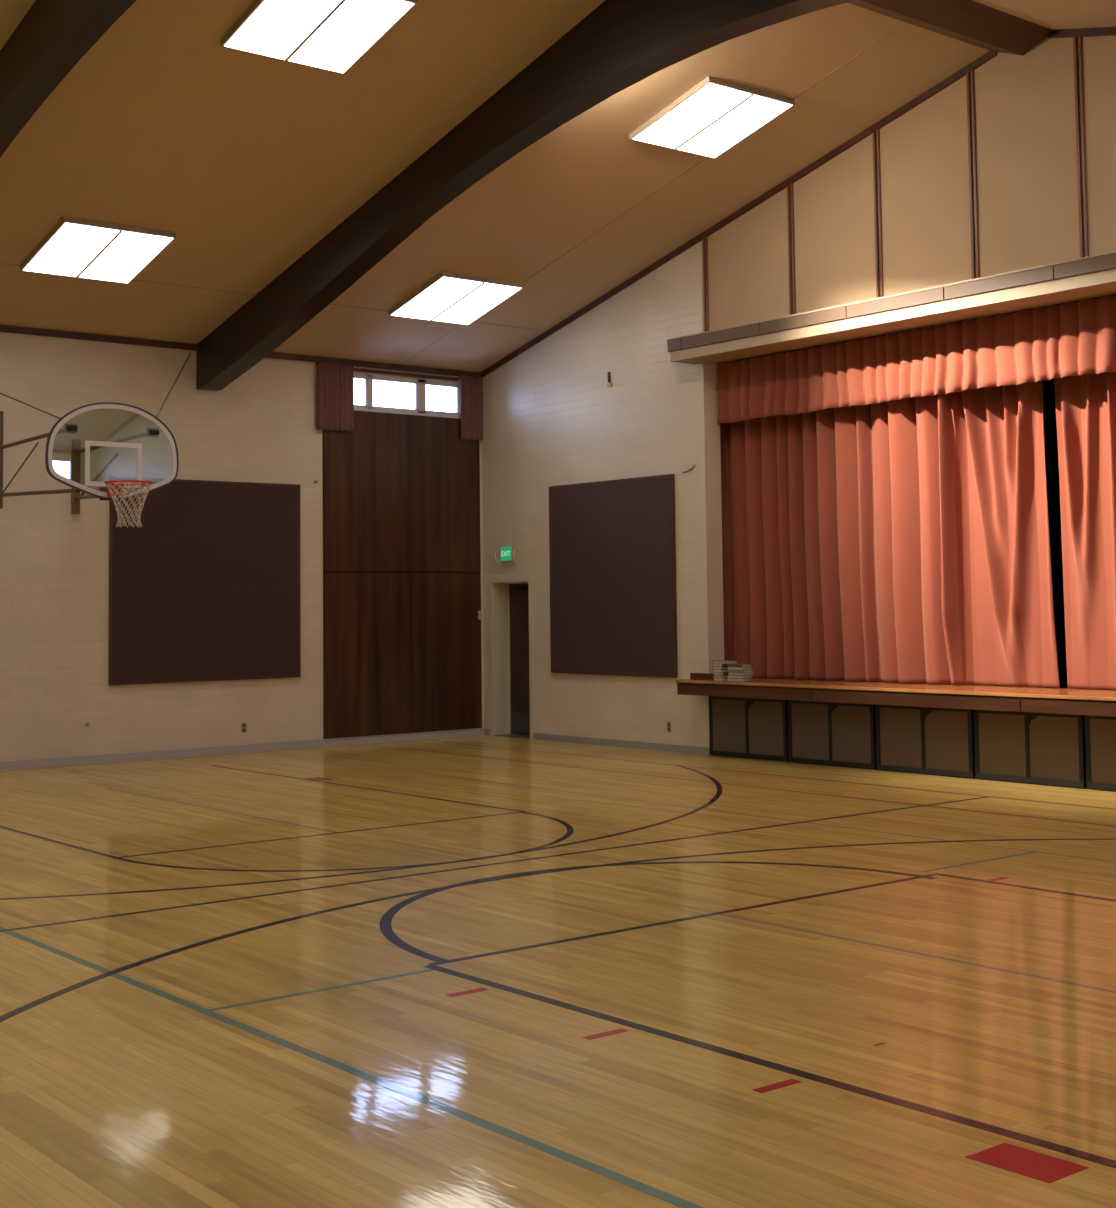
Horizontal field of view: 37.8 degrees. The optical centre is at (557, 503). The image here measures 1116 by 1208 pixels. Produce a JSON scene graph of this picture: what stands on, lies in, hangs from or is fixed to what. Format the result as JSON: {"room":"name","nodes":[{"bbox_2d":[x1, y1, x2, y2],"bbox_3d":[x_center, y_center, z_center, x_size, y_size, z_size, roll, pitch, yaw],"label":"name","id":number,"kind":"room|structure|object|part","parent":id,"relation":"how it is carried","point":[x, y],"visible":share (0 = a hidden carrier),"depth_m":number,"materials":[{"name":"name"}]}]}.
{"room":"gymnasium with stage","nodes":[
{"label":"gymnasium with stage","id":0,"kind":"room"},
{"bbox_2d":[0,332,483,760],"bbox_3d":[-9.527,0.453,15.858,22.200,5.220,0.300,2,-5,-39],"label":"wall","id":1,"kind":"structure","parent":0,"point":[262,427],"depth_m":19.15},
{"bbox_2d":[0,353,190,527],"bbox_3d":[-5.160,-0.845,17.306,4.263,2.307,3.096,2,-5,-39],"label":"basketball hoop","id":2,"kind":"object","parent":1,"relation":"attached to","point":[110,489],"visible":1,"depth_m":16.65,"materials":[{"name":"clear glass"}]},
{"bbox_3d":[-6.295,-0.493,18.327,0.090,1.100,0.045,2,-5,-39],"label":"wall post","id":3,"kind":"part","parent":2,"relation":"part of","materials":[{"name":"brown metal"}]},
{"bbox_3d":[-5.591,-0.689,17.342,0.042,0.050,2.405,2,-4,-35],"label":"support arm","id":4,"kind":"part","parent":2,"relation":"part of","materials":[{"name":"brown metal"}]},
{"bbox_3d":[-5.553,-0.114,17.331,0.042,0.140,2.403,2,-4,-37],"label":"support arm","id":5,"kind":"part","parent":2,"relation":"part of","materials":[{"name":"brown metal"}]},
{"bbox_3d":[-5.590,-0.312,18.886,0.090,0.870,0.045,2,-5,-39],"label":"wall post","id":6,"kind":"part","parent":2,"relation":"part of","materials":[{"name":"brown wood"}]},
{"bbox_3d":[-5.081,-0.075,17.712,0.042,0.180,2.494,1,-4,-23],"label":"support arm","id":7,"kind":"part","parent":2,"relation":"part of","materials":[{"name":"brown metal"}]},
{"bbox_3d":[-4.605,-0.114,16.545,0.100,0.160,0.032,2,-5,-39],"label":"mount plate","id":8,"kind":"part","parent":2,"relation":"part of","materials":[{"name":"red metal"}]},
{"bbox_3d":[-4.897,-0.667,17.904,0.042,0.040,2.407,2,-4,-35],"label":"support arm","id":9,"kind":"part","parent":2,"relation":"part of","materials":[{"name":"brown metal"}]},
{"bbox_3d":[-4.527,-0.537,16.596,1.417,0.987,0.036,2,-5,-39],"label":"backboard frame","id":10,"kind":"part","parent":2,"relation":"part of","materials":[{"name":"grey"}]},
{"bbox_2d":[108,476,300,684],"bbox_3d":[-4.263,0.938,19.871,2.535,2.441,0.048,2,-5,-39],"label":"acoustic panel","id":11,"kind":"object","parent":1,"relation":"attached to","point":[208,586],"visible":1,"depth_m":19.83,"materials":[{"name":"brown fabric"}]},
{"bbox_2d":[0,325,480,376],"bbox_3d":[-9.454,-2.104,15.890,21.600,0.075,0.030,2,-5,-39],"label":"trim","id":12,"kind":"structure","parent":1,"relation":"attached to","point":[3,328],"depth_m":19.85,"materials":[{"name":"brown wood"}]},
{"bbox_2d":[0,728,484,769],"bbox_3d":[-9.403,2.801,15.577,21.580,0.095,0.030,2,-5,-39],"label":"baseboard","id":13,"kind":"structure","parent":1,"relation":"attached to","point":[145,755],"depth_m":19.91,"materials":[{"name":"grey rubber"}]},
{"bbox_2d":[241,723,246,732],"bbox_3d":[-3.872,2.764,20.082,0.070,0.120,0.009,2,-5,-39],"label":"wall outlet","id":14,"kind":"object","parent":1,"relation":"attached to","point":[243,725],"visible":1,"depth_m":20.08,"materials":[{"name":"brown plastic"}]},
{"bbox_2d":[324,573,411,738],"bbox_3d":[-2.469,1.964,21.257,1.328,2.110,0.018,2,-5,-39],"label":"plywood panel","id":15,"kind":"object","parent":1,"relation":"attached to","point":[368,647],"visible":1,"depth_m":21.23,"materials":[{"name":"brown wood"}]},
{"bbox_2d":[324,411,479,571],"bbox_3d":[-2.051,-0.145,21.748,2.470,2.100,0.018,2,-5,-39],"label":"plywood panel","id":16,"kind":"object","parent":1,"relation":"attached to","point":[401,491],"visible":1,"depth_m":21.70,"materials":[{"name":"brown wood"}]},
{"bbox_2d":[323,410,481,738],"bbox_3d":[-2.043,0.921,21.696,2.500,4.255,0.011,2,-5,-39],"label":"trim","id":17,"kind":"structure","parent":1,"relation":"attached to","point":[354,410],"depth_m":21.17,"materials":[{"name":"brown wood"}]},
{"bbox_2d":[354,368,457,380],"bbox_3d":[-2.040,-1.731,21.867,1.690,0.040,0.050,2,-5,-39],"label":"curtain rod","id":18,"kind":"object","parent":1,"relation":"attached to","point":[355,369],"visible":1,"depth_m":21.83,"materials":[{"name":"brown wood"}]},
{"bbox_2d":[316,361,353,431],"bbox_3d":[-2.885,-1.383,21.106,0.530,0.880,0.057,2,-5,-39],"label":"window curtain","id":19,"kind":"object","parent":18,"relation":"hanging from","point":[335,381],"visible":1,"depth_m":21.09,"materials":[{"name":"red fabric"}]},
{"bbox_2d":[459,375,482,439],"bbox_3d":[-1.195,-1.317,22.473,0.380,0.880,0.056,2,-5,-39],"label":"window curtain","id":20,"kind":"object","parent":18,"relation":"hanging from","point":[471,387],"visible":1,"depth_m":22.47,"materials":[{"name":"red fabric"}]},
{"bbox_2d":[354,373,460,418],"bbox_3d":[-2.107,-1.443,21.888,2.000,0.500,0.140,2,-5,-39],"label":"window","id":21,"kind":"structure","parent":1,"relation":"in","point":[419,385],"depth_m":22.02,"materials":[{"name":"grey paint"}]},
{"bbox_3d":[-2.701,-1.479,21.444,0.415,0.390,0.045,2,-5,-39],"label":"sash","id":22,"kind":"part","parent":21,"relation":"part of","materials":[{"name":"white glass"}]},
{"bbox_3d":[-2.202,-1.460,21.848,0.730,0.390,0.045,2,-5,-39],"label":"sash","id":23,"kind":"part","parent":21,"relation":"part of","materials":[{"name":"white glass"}]},
{"bbox_3d":[-2.079,-1.212,21.843,2.000,0.032,0.060,2,-5,-39],"label":"sill","id":24,"kind":"part","parent":21,"relation":"part of","materials":[{"name":"grey paint"}]},
{"bbox_3d":[-1.606,-1.436,22.330,0.565,0.390,0.045,2,-5,-39],"label":"sash","id":25,"kind":"part","parent":21,"relation":"part of","materials":[{"name":"white glass"}]},
{"bbox_2d":[411,573,481,731],"bbox_3d":[-1.490,2.000,22.015,1.134,2.110,0.070,2,-5,-39],"label":"plywood panel","id":26,"kind":"object","parent":1,"relation":"attached to","point":[446,615],"visible":1,"depth_m":22.02,"materials":[{"name":"brown wood"}]},
{"bbox_2d":[0,735,1115,1207],"bbox_3d":[-3.149,2.452,8.830,23.400,0.201,19.000,2,-5,-39],"label":"floor","id":27,"kind":"structure","parent":0,"point":[477,971],"depth_m":7.59,"materials":[{"name":"brown wood"}]},
{"bbox_2d":[709,696,788,760],"bbox_3d":[2.611,2.561,18.873,1.216,0.699,1.215,2,-5,-39],"label":"storage cart","id":28,"kind":"object","parent":27,"relation":"on","point":[738,727],"visible":0.79,"depth_m":18.47,"materials":[{"name":"brown wood"}]},
{"bbox_3d":[1.974,2.552,18.731,0.018,0.595,0.542,2,-5,-39],"label":"panel","id":29,"kind":"part","parent":28,"relation":"part of","materials":[{"name":"brown wood"}]},
{"bbox_3d":[2.340,2.520,18.280,0.018,0.595,0.542,2,-5,-39],"label":"panel","id":30,"kind":"part","parent":28,"relation":"part of","materials":[{"name":"brown wood"}]},
{"bbox_2d":[788,700,876,768],"bbox_3d":[3.395,2.491,17.907,1.216,0.699,1.215,2,-5,-39],"label":"storage cart","id":31,"kind":"object","parent":27,"relation":"on","point":[826,733],"visible":0.8,"depth_m":17.51,"materials":[{"name":"brown wood"}]},
{"bbox_3d":[2.757,2.483,17.766,0.018,0.595,0.542,2,-5,-39],"label":"panel","id":32,"kind":"part","parent":31,"relation":"part of","materials":[{"name":"brown wood"}]},
{"bbox_3d":[3.123,2.450,17.314,0.018,0.595,0.542,2,-5,-39],"label":"panel","id":33,"kind":"part","parent":31,"relation":"part of","materials":[{"name":"brown wood"}]},
{"bbox_2d":[675,666,1115,791],"bbox_3d":[6.518,2.299,16.919,5.615,0.887,9.460,2,-5,-39],"label":"stage platform","id":34,"kind":"object","parent":27,"relation":"on","point":[1062,700],"visible":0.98,"depth_m":16.32,"materials":[{"name":"brown wood"}]},
{"bbox_2d":[690,673,713,679],"bbox_3d":[1.710,1.994,18.801,0.060,0.070,0.475,2,-5,-39],"label":"wooden block","id":35,"kind":"object","parent":34,"relation":"on","point":[707,676],"visible":0.76,"depth_m":18.81,"materials":[{"name":"brown wood"}]},
{"bbox_2d":[713,678,726,680],"bbox_3d":[1.906,1.994,18.516,0.240,0.031,0.150,2,-5,-39],"label":"book","id":36,"kind":"object","parent":34,"relation":"on","point":[714,679],"visible":0.64,"depth_m":18.43,"materials":[{"name":"grey paper"}]},
{"bbox_2d":[713,675,727,677],"bbox_3d":[1.909,1.962,18.518,0.240,0.031,0.150,2,-4,-34],"label":"book","id":37,"kind":"object","parent":36,"relation":"on","point":[714,676],"visible":0.64,"depth_m":18.43,"materials":[{"name":"grey paper"}]},
{"bbox_2d":[714,672,728,674],"bbox_3d":[1.908,1.930,18.515,0.240,0.031,0.150,2,-5,-40],"label":"book","id":38,"kind":"object","parent":37,"relation":"on","point":[715,673],"visible":0.7,"depth_m":18.43,"materials":[{"name":"grey paper"}]},
{"bbox_2d":[713,669,727,671],"bbox_3d":[1.899,1.899,18.520,0.240,0.031,0.150,2,-5,-37],"label":"book","id":39,"kind":"object","parent":38,"relation":"on","point":[714,670],"visible":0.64,"depth_m":18.44,"materials":[{"name":"grey paper"}]},
{"bbox_2d":[712,667,727,669],"bbox_3d":[1.894,1.867,18.528,0.240,0.031,0.150,2,-4,-36],"label":"book","id":40,"kind":"object","parent":39,"relation":"on","point":[718,668],"visible":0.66,"depth_m":18.43,"materials":[{"name":"grey paper"}]},
{"bbox_2d":[713,663,736,666],"bbox_3d":[1.901,1.835,18.520,0.240,0.031,0.150,2,-5,-39],"label":"book","id":41,"kind":"object","parent":40,"relation":"on","point":[714,665],"visible":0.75,"depth_m":18.43,"materials":[{"name":"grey paper"}]},
{"bbox_2d":[712,660,736,663],"bbox_3d":[1.898,1.803,18.523,0.240,0.031,0.150,2,-4,-34],"label":"book","id":42,"kind":"object","parent":41,"relation":"on","point":[725,661],"visible":1,"depth_m":18.47,"materials":[{"name":"grey paper"}]},
{"bbox_2d":[727,678,751,681],"bbox_3d":[2.041,1.980,18.325,0.150,0.031,0.240,3,-5,-44],"label":"book","id":43,"kind":"object","parent":34,"relation":"on","point":[728,679],"visible":0.96,"depth_m":18.27,"materials":[{"name":"grey paper"}]},
{"bbox_2d":[728,675,751,678],"bbox_3d":[2.048,1.949,18.331,0.150,0.031,0.240,2,-5,-41],"label":"book","id":44,"kind":"object","parent":43,"relation":"on","point":[729,676],"visible":0.88,"depth_m":18.27,"materials":[{"name":"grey paper"}]},
{"bbox_2d":[729,673,752,675],"bbox_3d":[2.054,1.917,18.325,0.150,0.031,0.240,3,-5,-42],"label":"book","id":45,"kind":"object","parent":44,"relation":"on","point":[734,674],"visible":0.88,"depth_m":18.25,"materials":[{"name":"grey paper"}]},
{"bbox_2d":[728,670,752,672],"bbox_3d":[2.055,1.884,18.314,0.150,0.031,0.240,2,-5,-40],"label":"book","id":46,"kind":"object","parent":45,"relation":"on","point":[729,671],"visible":0.95,"depth_m":18.25,"materials":[{"name":"grey paper"}]},
{"bbox_2d":[727,667,751,669],"bbox_3d":[2.045,1.853,18.323,0.150,0.031,0.240,2,-5,-39],"label":"book","id":47,"kind":"object","parent":46,"relation":"on","point":[729,668],"visible":0.91,"depth_m":18.26,"materials":[{"name":"grey paper"}]},
{"bbox_2d":[727,664,750,666],"bbox_3d":[2.041,1.822,18.341,0.150,0.031,0.240,2,-5,-40],"label":"book","id":48,"kind":"object","parent":47,"relation":"on","point":[728,665],"visible":1,"depth_m":18.27,"materials":[{"name":"brown paper"}]},
{"bbox_2d":[720,381,1059,687],"bbox_3d":[3.344,0.163,17.838,0.333,3.560,4.620,2,-5,-39],"label":"stage curtain","id":49,"kind":"object","parent":34,"relation":"on","point":[905,540],"visible":0.8,"depth_m":17.47,"materials":[{"name":"orange fabric"}]},
{"bbox_2d":[1054,372,1115,689],"bbox_3d":[6.363,-0.102,14.174,0.265,3.560,4.771,2,-5,-39],"label":"stage curtain","id":50,"kind":"object","parent":34,"relation":"on","point":[1085,403],"visible":0.84,"depth_m":15.77,"materials":[{"name":"fabric"}]},
{"bbox_2d":[875,705,974,777],"bbox_3d":[4.178,2.421,16.942,1.216,0.699,1.215,2,-5,-39],"label":"storage cart","id":51,"kind":"object","parent":27,"relation":"on","point":[926,740],"visible":0.84,"depth_m":16.54,"materials":[{"name":"brown wood"}]},
{"bbox_3d":[3.540,2.413,16.801,0.018,0.595,0.542,2,-5,-39],"label":"panel","id":52,"kind":"part","parent":51,"relation":"part of","materials":[{"name":"brown wood"}]},
{"bbox_3d":[3.907,2.380,16.349,0.018,0.595,0.542,2,-5,-39],"label":"panel","id":53,"kind":"part","parent":51,"relation":"part of","materials":[{"name":"brown wood"}]},
{"bbox_2d":[974,710,1086,787],"bbox_3d":[4.961,2.352,15.977,1.216,0.699,1.215,2,-5,-39],"label":"storage cart","id":54,"kind":"object","parent":27,"relation":"on","point":[1026,747],"visible":0.95,"depth_m":15.57,"materials":[{"name":"brown wood"}]},
{"bbox_3d":[4.323,2.343,15.835,0.018,0.595,0.542,2,-5,-39],"label":"panel","id":55,"kind":"part","parent":54,"relation":"part of","materials":[{"name":"brown wood"}]},
{"bbox_3d":[4.690,2.311,15.384,0.018,0.595,0.542,2,-5,-39],"label":"panel","id":56,"kind":"part","parent":54,"relation":"part of","materials":[{"name":"brown wood"}]},
{"bbox_2d":[1084,715,1115,790],"bbox_3d":[5.745,2.282,15.012,1.216,0.699,1.215,2,-5,-39],"label":"storage cart","id":57,"kind":"object","parent":27,"relation":"on","point":[1100,731],"visible":0.97,"depth_m":14.99,"materials":[{"name":"brown wood"}]},
{"bbox_2d":[0,0,1115,372],"bbox_3d":[-3.670,-3.862,8.862,22.250,2.601,19.100,2,-5,-39],"label":"ceiling","id":58,"kind":"structure","parent":0,"point":[251,160],"depth_m":16.25,"materials":[{"name":"beige"}]},
{"bbox_2d":[0,0,136,157],"bbox_3d":[-1.922,-3.460,10.253,0.280,2.851,18.400,2,-5,-39],"label":"roof beam","id":59,"kind":"structure","parent":58,"relation":"attached to","point":[52,36],"depth_m":12.73,"materials":[{"name":"brown wood"}]},
{"bbox_2d":[20,216,175,283],"bbox_3d":[-4.808,-2.627,17.012,1.200,0.366,1.177,2,-5,-39],"label":"ceiling light","id":60,"kind":"object","parent":58,"relation":"hanging from","point":[75,247],"visible":1,"depth_m":16.92,"materials":[{"name":"beige plastic"}]},
{"bbox_2d":[220,0,416,73],"bbox_3d":[-2.003,-4.022,13.610,1.200,0.366,1.177,2,-5,-39],"label":"ceiling light","id":61,"kind":"object","parent":58,"relation":"hanging from","point":[328,35],"visible":1,"depth_m":13.64,"materials":[{"name":"beige plastic"}]},
{"bbox_2d":[388,271,523,324],"bbox_3d":[-1.248,-2.490,19.890,1.200,0.366,1.177,2,-5,-39],"label":"ceiling light","id":62,"kind":"object","parent":58,"relation":"hanging from","point":[448,297],"visible":1,"depth_m":19.79,"materials":[{"name":"beige plastic"}]},
{"bbox_2d":[196,0,853,390],"bbox_3d":[1.451,-3.330,12.980,0.280,2.851,18.400,2,-5,-39],"label":"roof beam","id":63,"kind":"structure","parent":58,"relation":"attached to","point":[620,44],"depth_m":15.37,"materials":[{"name":"brown wood"}]},
{"bbox_2d":[629,76,794,158],"bbox_3d":[1.556,-3.885,16.489,1.200,0.366,1.177,2,-5,-39],"label":"ceiling light","id":64,"kind":"object","parent":58,"relation":"hanging from","point":[716,114],"visible":1,"depth_m":16.40,"materials":[{"name":"beige plastic"}]},
{"bbox_2d":[847,0,1051,55],"bbox_3d":[-3.858,-4.810,9.101,21.600,0.235,0.720,2,-5,-39],"label":"ridge beam","id":65,"kind":"structure","parent":58,"relation":"attached to","point":[968,21],"depth_m":15.13,"materials":[{"name":"brown wood"}]},
{"bbox_2d":[482,35,1115,754],"bbox_3d":[4.843,-0.999,15.565,0.280,7.341,18.400,2,-5,-39],"label":"wall","id":66,"kind":"structure","parent":0,"point":[1025,118],"depth_m":19.08,"materials":[{"name":"beige paint"}]},
{"bbox_2d":[494,546,515,564],"bbox_3d":[-0.697,0.706,22.039,0.098,0.264,0.437,2,-5,-39],"label":"exit sign","id":67,"kind":"object","parent":66,"relation":"attached to","point":[507,552],"visible":1,"depth_m":22.01,"materials":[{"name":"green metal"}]},
{"bbox_2d":[488,576,533,738],"bbox_3d":[-0.479,2.072,22.079,0.418,2.150,0.960,2,-5,-39],"label":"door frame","id":68,"kind":"structure","parent":66,"relation":"in","point":[511,667],"depth_m":22.30,"materials":[{"name":"beige paint"}]},
{"bbox_3d":[-0.400,2.977,22.077,0.006,0.260,0.780,2,-5,-39],"label":"kick plate","id":69,"kind":"part","parent":68,"relation":"part of","materials":[{"name":"grey metal"}]},
{"bbox_2d":[484,728,709,754],"bbox_3d":[4.770,2.617,15.245,0.018,0.085,18.400,2,-5,-39],"label":"baseboard","id":70,"kind":"structure","parent":66,"relation":"attached to","point":[539,736],"depth_m":20.12,"materials":[{"name":"grey rubber"}]},
{"bbox_2d":[607,372,611,386],"bbox_3d":[0.644,-1.565,20.537,0.030,0.190,0.080,2,-5,-39],"label":"wall hook","id":71,"kind":"object","parent":66,"relation":"attached to","point":[609,378],"visible":1,"depth_m":20.53,"materials":[{"name":"grey metal"}]},
{"bbox_2d":[549,474,677,677],"bbox_3d":[0.652,0.924,20.393,0.048,2.433,2.365,2,-5,-39],"label":"acoustic panel","id":72,"kind":"object","parent":66,"relation":"attached to","point":[612,543],"visible":1,"depth_m":20.29,"materials":[{"name":"brown fabric"}]},
{"bbox_2d":[667,722,670,731],"bbox_3d":[1.329,2.676,19.504,0.009,0.120,0.070,2,-5,-39],"label":"wall outlet","id":73,"kind":"object","parent":66,"relation":"attached to","point":[668,723],"visible":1,"depth_m":19.50,"materials":[{"name":"brown plastic"}]},
{"bbox_2d":[703,237,708,331],"bbox_3d":[1.755,-2.538,19.232,0.042,1.222,0.060,2,-5,-39],"label":"trim","id":74,"kind":"structure","parent":66,"relation":"attached to","point":[705,240],"depth_m":19.22,"materials":[{"name":"brown wood"}]},
{"bbox_2d":[481,51,996,377],"bbox_3d":[1.644,-3.130,19.391,0.050,2.282,8.620,2,-5,-39],"label":"trim","id":75,"kind":"structure","parent":66,"relation":"attached to","point":[989,55],"depth_m":18.57,"materials":[{"name":"brown wood"}]},
{"bbox_2d":[787,183,795,314],"bbox_3d":[2.615,-2.789,18.181,0.042,1.573,0.080,2,-5,-39],"label":"trim","id":76,"kind":"structure","parent":66,"relation":"attached to","point":[790,188],"depth_m":18.17,"materials":[{"name":"brown wood"}]},
{"bbox_2d":[872,129,883,297],"bbox_3d":[3.393,-3.017,17.229,0.042,1.890,0.080,2,-5,-39],"label":"trim","id":77,"kind":"structure","parent":66,"relation":"attached to","point":[876,134],"depth_m":17.22,"materials":[{"name":"brown wood"}]},
{"bbox_2d":[666,251,1115,363],"bbox_3d":[4.451,-2.061,15.555,0.405,0.268,9.600,2,-5,-39],"label":"ledge","id":78,"kind":"object","parent":66,"relation":"attached to","point":[1093,274],"visible":1,"depth_m":16.46,"materials":[{"name":"paint"}]},
{"bbox_2d":[717,295,1115,423],"bbox_3d":[4.764,-1.556,15.773,0.129,0.721,9.180,2,-5,-39],"label":"valance","id":79,"kind":"object","parent":66,"relation":"hanging from","point":[1074,338],"visible":1,"depth_m":16.91,"materials":[{"name":"fabric"}]},
{"bbox_2d":[966,70,979,278],"bbox_3d":[4.159,-3.241,16.293,0.042,2.202,0.080,2,-5,-39],"label":"trim","id":80,"kind":"structure","parent":66,"relation":"attached to","point":[973,194],"depth_m":16.28,"materials":[{"name":"brown wood"}]},
{"bbox_2d":[1073,36,1088,257],"bbox_3d":[4.933,-3.315,15.340,0.042,2.213,0.080,2,-5,-39],"label":"trim","id":81,"kind":"structure","parent":66,"relation":"attached to","point":[1077,41],"depth_m":15.33,"materials":[{"name":"brown wood"}]},
{"bbox_2d":[1048,27,1115,37],"bbox_3d":[7.602,-3.662,12.049,0.050,2.286,9.120,2,-5,-39],"label":"trim","id":82,"kind":"structure","parent":66,"relation":"attached to","point":[1099,31],"depth_m":15.34,"materials":[{"name":"brown wood"}]},
{"bbox_2d":[719,294,1115,765],"bbox_3d":[6.790,-0.341,17.329,5.035,6.400,12.400,2,-5,-39],"label":"wall","id":83,"kind":"structure","parent":0,"point":[1050,423],"depth_m":21.46,"materials":[{"name":"black"}]}
]}

